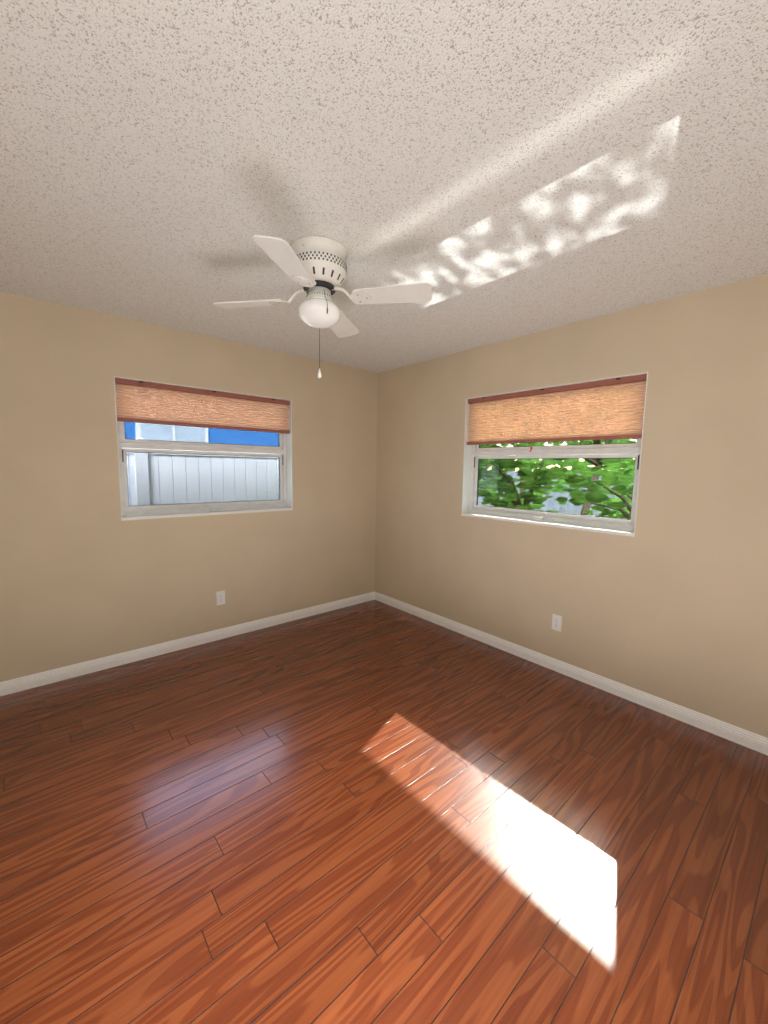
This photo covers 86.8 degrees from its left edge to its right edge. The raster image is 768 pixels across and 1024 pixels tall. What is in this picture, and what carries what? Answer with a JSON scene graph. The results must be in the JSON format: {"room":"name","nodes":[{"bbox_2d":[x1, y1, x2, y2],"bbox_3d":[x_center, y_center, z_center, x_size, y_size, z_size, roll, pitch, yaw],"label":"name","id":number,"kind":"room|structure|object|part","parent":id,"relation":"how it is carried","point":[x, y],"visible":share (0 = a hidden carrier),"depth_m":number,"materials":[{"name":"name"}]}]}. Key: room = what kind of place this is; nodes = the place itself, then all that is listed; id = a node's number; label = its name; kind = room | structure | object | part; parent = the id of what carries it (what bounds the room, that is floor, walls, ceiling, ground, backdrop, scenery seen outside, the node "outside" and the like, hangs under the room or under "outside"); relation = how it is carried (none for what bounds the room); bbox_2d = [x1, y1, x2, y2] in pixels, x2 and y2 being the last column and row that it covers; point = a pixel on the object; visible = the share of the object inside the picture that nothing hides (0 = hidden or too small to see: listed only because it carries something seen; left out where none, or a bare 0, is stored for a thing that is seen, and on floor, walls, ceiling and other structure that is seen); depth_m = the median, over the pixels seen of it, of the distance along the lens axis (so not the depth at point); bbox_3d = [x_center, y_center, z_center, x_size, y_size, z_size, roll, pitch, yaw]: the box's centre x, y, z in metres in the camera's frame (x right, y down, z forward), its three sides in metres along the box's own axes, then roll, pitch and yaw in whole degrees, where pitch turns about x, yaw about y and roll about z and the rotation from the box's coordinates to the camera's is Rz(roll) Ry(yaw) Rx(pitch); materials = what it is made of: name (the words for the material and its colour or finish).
{"room":"empty bedroom","nodes":[
{"label":"empty bedroom","id":0,"kind":"room"},
{"bbox_2d":[0,291,377,681],"bbox_3d":[-1.530,-0.147,3.264,4.060,2.440,0.200,-4,8,-41],"label":"wall","id":1,"kind":"structure","parent":0,"point":[87,573],"depth_m":2.92,"materials":[{"name":"paint"}]},
{"bbox_2d":[0,592,374,695],"bbox_3d":[-1.479,1.033,3.311,3.660,0.086,0.013,-4,8,-41],"label":"baseboard","id":2,"kind":"structure","parent":1,"relation":"attached to","point":[49,677],"depth_m":3.11,"materials":[{"name":"white wood"}]},
{"bbox_2d":[114,376,292,520],"bbox_3d":[-1.394,-0.479,3.315,1.342,0.993,0.160,-4,8,-41],"label":"window","id":3,"kind":"structure","parent":1,"relation":"in","point":[171,476],"depth_m":3.29,"materials":[{"name":"glass"}]},
{"bbox_2d":[115,378,289,433],"bbox_3d":[-1.366,-0.819,3.252,1.322,0.288,0.061,-4,8,-41],"label":"window blind","id":4,"kind":"object","parent":3,"relation":"attached to","point":[147,402],"visible":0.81,"depth_m":3.16,"materials":[{"name":"fabric"}]},
{"bbox_2d":[216,591,224,604],"bbox_3d":[-1.359,0.716,3.381,0.070,0.115,0.008,-4,8,-41],"label":"electrical outlet","id":5,"kind":"object","parent":1,"relation":"attached to","point":[220,597],"visible":1,"depth_m":3.38,"materials":[{"name":"white plastic"}]},
{"bbox_2d":[0,600,767,1023],"bbox_3d":[-0.084,1.296,1.724,4.060,0.050,4.670,-4,8,-41],"label":"floor","id":6,"kind":"structure","parent":0,"point":[372,812],"depth_m":1.58,"materials":[{"name":"laminate"}]},
{"bbox_2d":[0,0,767,372],"bbox_3d":[-0.042,-1.214,1.452,4.060,0.120,4.670,-4,8,-41],"label":"ceiling","id":7,"kind":"structure","parent":0,"point":[494,170],"depth_m":1.31,"materials":[{"name":"white paint"}]},
{"bbox_2d":[213,235,431,377],"bbox_3d":[-0.303,-0.934,1.904,0.803,0.541,0.803,-3,7,-34],"label":"ceiling fan","id":8,"kind":"object","parent":7,"relation":"hanging from","point":[314,268],"visible":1,"depth_m":1.81,"materials":[{"name":"white metal"}]},
{"bbox_3d":[-0.299,-1.117,1.884,0.262,0.173,0.262,-4,8,-41],"label":"motor","id":9,"kind":"part","parent":8,"relation":"part of","materials":[{"name":"white metal"}]},
{"bbox_3d":[-0.303,-0.931,1.904,0.197,0.124,0.197,-4,8,-41],"label":"globe","id":10,"kind":"part","parent":8,"relation":"part of","materials":[{"name":"white glass"}]},
{"bbox_2d":[375,273,767,737],"bbox_3d":[1.393,-0.054,2.851,0.200,2.440,4.670,-4,8,-41],"label":"wall","id":11,"kind":"structure","parent":0,"point":[668,601],"depth_m":2.51,"materials":[{"name":"paint"}]},
{"bbox_2d":[461,372,647,536],"bbox_3d":[1.185,-0.407,3.029,0.160,0.996,1.347,-4,8,-41],"label":"window","id":12,"kind":"structure","parent":11,"relation":"in","point":[571,483],"depth_m":2.99,"materials":[{"name":"glass"}]},
{"bbox_2d":[467,374,646,444],"bbox_3d":[1.164,-0.705,2.974,0.061,0.379,1.327,-4,8,-41],"label":"window blind","id":13,"kind":"object","parent":12,"relation":"attached to","point":[609,409],"visible":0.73,"depth_m":2.85,"materials":[{"name":"fabric"}]},
{"bbox_2d":[552,614,561,631],"bbox_3d":[1.249,0.801,2.936,0.008,0.115,0.070,-4,8,-41],"label":"electrical outlet","id":14,"kind":"object","parent":11,"relation":"attached to","point":[556,622],"visible":1,"depth_m":2.93,"materials":[{"name":"white plastic"}]},
{"bbox_2d":[375,592,767,754],"bbox_3d":[1.294,1.122,2.909,0.013,0.086,4.270,-4,8,-41],"label":"baseboard","id":15,"kind":"structure","parent":11,"relation":"attached to","point":[744,737],"depth_m":2.70,"materials":[{"name":"white wood"}]}
]}

